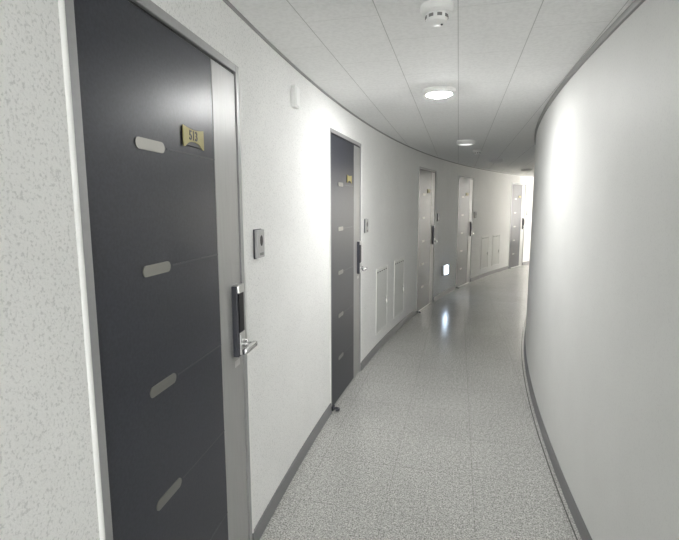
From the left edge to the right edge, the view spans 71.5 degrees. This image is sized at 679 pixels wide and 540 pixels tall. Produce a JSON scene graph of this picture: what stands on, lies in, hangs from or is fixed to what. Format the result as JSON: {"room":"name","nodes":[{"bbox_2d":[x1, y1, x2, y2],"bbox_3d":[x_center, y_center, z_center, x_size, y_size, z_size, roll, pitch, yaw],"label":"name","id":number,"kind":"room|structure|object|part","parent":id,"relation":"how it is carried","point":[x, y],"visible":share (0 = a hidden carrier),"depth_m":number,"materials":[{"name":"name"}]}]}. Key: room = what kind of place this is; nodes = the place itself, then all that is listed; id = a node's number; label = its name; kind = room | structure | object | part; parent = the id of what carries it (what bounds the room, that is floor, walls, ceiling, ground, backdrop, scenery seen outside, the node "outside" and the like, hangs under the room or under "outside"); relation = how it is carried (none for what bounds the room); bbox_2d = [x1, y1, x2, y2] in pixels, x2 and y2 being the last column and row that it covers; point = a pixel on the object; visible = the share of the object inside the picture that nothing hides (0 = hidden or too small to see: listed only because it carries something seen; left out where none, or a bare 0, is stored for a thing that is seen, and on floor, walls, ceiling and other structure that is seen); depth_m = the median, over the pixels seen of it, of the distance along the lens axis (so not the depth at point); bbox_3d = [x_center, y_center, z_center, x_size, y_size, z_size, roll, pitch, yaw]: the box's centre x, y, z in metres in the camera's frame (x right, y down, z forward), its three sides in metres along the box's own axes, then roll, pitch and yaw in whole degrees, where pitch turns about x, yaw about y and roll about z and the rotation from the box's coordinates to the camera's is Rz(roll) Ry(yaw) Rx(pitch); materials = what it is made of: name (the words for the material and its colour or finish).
{"room":"apartment corridor","nodes":[
{"label":"apartment corridor","id":0,"kind":"room"},
{"bbox_2d":[0,0,678,539],"bbox_3d":[5.970,-0.650,7.610,8.001,2.323,31.364,5,9,33],"label":"wall","id":1,"kind":"structure","parent":0,"point":[48,485],"depth_m":1.98,"materials":[{"name":"paint"}]},
{"bbox_2d":[58,0,256,539],"bbox_3d":[-0.517,0.297,1.562,0.228,2.112,0.981,1,8,10],"label":"door","id":2,"kind":"structure","parent":1,"relation":"in","point":[154,118],"depth_m":1.35,"materials":[{"name":"black wood"}]},
{"bbox_3d":[-0.478,-0.429,1.530,0.006,0.056,0.140,1,8,10],"label":"number plate","id":3,"kind":"part","parent":2,"relation":"part of","materials":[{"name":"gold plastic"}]},
{"bbox_3d":[-0.475,-0.429,1.529,0.003,0.064,0.140,1,8,10],"label":"plate","id":4,"kind":"part","parent":2,"relation":"part of","materials":[{"name":"gold metal"}]},
{"bbox_3d":[-0.411,0.295,1.938,0.032,0.090,0.052,1,8,10],"label":"handle plate","id":5,"kind":"part","parent":2,"relation":"part of","materials":[{"name":"metal"}]},
{"bbox_3d":[-0.377,0.306,1.882,0.058,0.034,0.132,1,8,10],"label":"lever handle","id":6,"kind":"part","parent":2,"relation":"part of","materials":[{"name":"silver metal"}]},
{"bbox_2d":[253,229,264,258],"bbox_3d":[-0.367,-0.121,2.134,0.026,0.132,0.092,1,8,11],"label":"doorbell","id":7,"kind":"object","parent":1,"relation":"attached to","point":[258,234],"visible":1,"depth_m":2.10,"materials":[{"name":"grey plastic"}]},
{"bbox_3d":[-0.375,-0.121,2.136,0.010,0.132,0.092,1,8,11],"label":"plate","id":8,"kind":"part","parent":7,"relation":"part of","materials":[{"name":"grey"}]},
{"bbox_2d":[252,403,331,539],"bbox_3d":[-0.239,1.143,2.878,0.026,0.078,1.470,2,8,13],"label":"baseboard","id":9,"kind":"structure","parent":1,"relation":"attached to","point":[271,507],"depth_m":2.66,"materials":[{"name":"grey plastic"}]},
{"bbox_2d":[291,85,299,108],"bbox_3d":[-0.244,-0.951,2.590,0.031,0.113,0.070,2,8,13],"label":"sensor box","id":10,"kind":"object","parent":1,"relation":"attached to","point":[295,91],"visible":1,"depth_m":2.56,"materials":[{"name":"white plastic"}]},
{"bbox_3d":[-0.232,-0.951,2.587,0.006,0.097,0.058,2,8,13],"label":"plate","id":11,"kind":"part","parent":10,"relation":"part of","materials":[{"name":"white plastic"}]},
{"bbox_2d":[329,127,366,410],"bbox_3d":[0.028,-0.026,3.920,0.228,2.112,0.981,2,8,16],"label":"door","id":12,"kind":"structure","parent":1,"relation":"in","point":[346,268],"depth_m":3.85,"materials":[{"name":"grey"}]},
{"bbox_3d":[0.078,-0.751,3.882,0.003,0.064,0.140,2,8,16],"label":"plate","id":13,"kind":"part","parent":12,"relation":"part of","materials":[{"name":"gold metal"}]},
{"bbox_2d":[364,219,367,232],"bbox_3d":[0.248,-0.424,4.474,0.026,0.132,0.092,2,8,18],"label":"doorbell","id":14,"kind":"object","parent":1,"relation":"attached to","point":[365,220],"visible":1,"depth_m":4.44,"materials":[{"name":"grey plastic"}]},
{"bbox_2d":[223,0,532,176],"bbox_3d":[5.554,-1.831,7.725,6.695,0.011,31.134,5,9,33],"label":"trim","id":15,"kind":"structure","parent":1,"relation":"attached to","point":[227,2],"depth_m":2.69,"materials":[{"name":"grey"}]},
{"bbox_2d":[376,264,387,334],"bbox_3d":[0.464,0.312,5.217,0.025,0.712,0.472,3,8,20],"label":"hatch","id":16,"kind":"object","parent":1,"relation":"attached to","point":[382,272],"visible":1,"depth_m":5.20,"materials":[{"name":"white metal"}]},
{"bbox_2d":[361,309,416,370],"bbox_3d":[0.640,0.756,5.702,0.051,0.078,2.564,3,8,21],"label":"baseboard","id":17,"kind":"structure","parent":1,"relation":"attached to","point":[408,317],"depth_m":5.44,"materials":[{"name":"grey plastic"}]},
{"bbox_2d":[393,257,403,318],"bbox_3d":[0.747,0.210,5.959,0.025,0.712,0.472,3,8,22],"label":"hatch","id":18,"kind":"object","parent":1,"relation":"attached to","point":[398,264],"visible":1,"depth_m":5.95,"materials":[{"name":"white paint"}]},
{"bbox_2d":[416,166,437,312],"bbox_3d":[1.288,-0.475,7.193,0.228,2.112,0.981,4,9,25],"label":"door","id":19,"kind":"structure","parent":1,"relation":"in","point":[426,240],"depth_m":7.16,"materials":[{"name":"grey"}]},
{"bbox_2d":[433,285,455,301],"bbox_3d":[1.855,0.393,8.341,0.024,0.078,1.361,4,9,28],"label":"baseboard","id":20,"kind":"structure","parent":1,"relation":"attached to","point":[452,288],"depth_m":8.32,"materials":[{"name":"grey plastic"}]},
{"bbox_2d":[441,264,447,275],"bbox_3d":[1.826,-0.008,8.205,0.055,0.170,0.260,4,9,28],"label":"light","id":21,"kind":"object","parent":1,"relation":"attached to","point":[444,270],"visible":1,"depth_m":8.14,"materials":[{"name":"plastic"}]},
{"bbox_2d":[455,176,474,287],"bbox_3d":[2.409,-0.755,9.220,0.228,2.112,0.981,5,9,32],"label":"door","id":22,"kind":"structure","parent":1,"relation":"in","point":[465,184],"depth_m":9.19,"materials":[{"name":"grey wood"}]},
{"bbox_2d":[480,236,488,269],"bbox_3d":[3.186,-0.400,10.387,0.025,0.712,0.472,5,10,35],"label":"hatch","id":23,"kind":"object","parent":1,"relation":"attached to","point":[485,239],"visible":1,"depth_m":10.38,"materials":[{"name":"white paint"}]},
{"bbox_2d":[470,266,507,281],"bbox_3d":[3.428,0.060,10.755,0.050,0.078,2.506,6,10,36],"label":"baseboard","id":24,"kind":"structure","parent":1,"relation":"attached to","point":[506,267],"depth_m":10.67,"materials":[{"name":"grey plastic"}]},
{"bbox_2d":[491,234,499,265],"bbox_3d":[3.631,-0.482,10.984,0.025,0.712,0.472,6,10,37],"label":"hatch","id":25,"kind":"object","parent":1,"relation":"attached to","point":[496,238],"visible":1,"depth_m":10.98,"materials":[{"name":"white paint"}]},
{"bbox_2d":[508,183,526,268],"bbox_3d":[4.476,-1.138,11.991,0.228,2.112,0.981,7,10,41],"label":"door","id":26,"kind":"structure","parent":1,"relation":"in","point":[518,191],"depth_m":11.97,"materials":[{"name":"grey"}]},
{"bbox_2d":[524,327,591,539],"bbox_3d":[6.620,0.522,7.338,6.230,0.071,28.953,5,9,33],"label":"baseboard","id":27,"kind":"structure","parent":1,"relation":"attached to","point":[584,533],"depth_m":2.74,"materials":[{"name":"grey plastic"}]},
{"bbox_2d":[534,0,644,143],"bbox_3d":[6.613,-1.731,7.031,6.232,0.026,28.956,5,9,33],"label":"trim","id":28,"kind":"structure","parent":1,"relation":"attached to","point":[635,4],"depth_m":2.26,"materials":[{"name":"grey"}]},
{"bbox_2d":[260,264,581,539],"bbox_3d":[5.973,0.560,7.775,8.001,0.120,31.364,5,9,33],"label":"floor","id":29,"kind":"structure","parent":0,"point":[438,436],"depth_m":3.11,"materials":[{"name":"plastic"}]},
{"bbox_2d":[228,0,633,176],"bbox_3d":[5.967,-1.860,7.445,8.001,0.120,31.364,5,9,33],"label":"ceiling","id":30,"kind":"structure","parent":0,"point":[504,60],"depth_m":2.43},
{"bbox_2d":[420,0,453,25],"bbox_3d":[0.373,-0.983,1.818,0.128,0.070,0.128,7,10,41],"label":"smoke detector","id":31,"kind":"object","parent":30,"relation":"attached to","point":[435,12],"visible":1,"depth_m":1.78,"materials":[{"name":"white plastic"}]},
{"bbox_2d":[423,86,455,97],"bbox_3d":[0.657,-1.173,3.128,0.216,0.048,0.216,2,8,15],"label":"ceiling lamp","id":32,"kind":"object","parent":30,"relation":"attached to","point":[435,91],"visible":1,"depth_m":3.06,"materials":[{"name":"white plastic"}]},
{"bbox_2d":[427,92,450,97],"bbox_3d":[0.657,-1.162,3.130,0.159,0.026,0.159,2,8,15],"label":"diffuser","id":33,"kind":"object","parent":32,"relation":"attached to","point":[429,94],"depth_m":3.09,"materials":[{"name":"white plastic"}]},
{"bbox_2d":[457,139,474,145],"bbox_3d":[1.487,-1.509,5.574,0.216,0.048,0.216,3,8,22],"label":"ceiling lamp","id":34,"kind":"object","parent":30,"relation":"attached to","point":[467,142],"visible":1,"depth_m":5.50,"materials":[{"name":"white plastic"}]},
{"bbox_2d":[473,149,481,154],"bbox_3d":[1.892,-1.624,6.494,0.128,0.070,0.128,-6,9,-35],"label":"smoke detector","id":35,"kind":"object","parent":30,"relation":"attached to","point":[477,151],"visible":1,"depth_m":6.45,"materials":[{"name":"white plastic"}]},
{"bbox_2d":[489,159,502,162],"bbox_3d":[2.600,-1.824,7.862,0.216,0.048,0.216,4,9,29],"label":"ceiling lamp","id":36,"kind":"object","parent":30,"relation":"attached to","point":[490,160],"visible":0.99,"depth_m":7.79,"materials":[{"name":"white plastic"}]}
]}

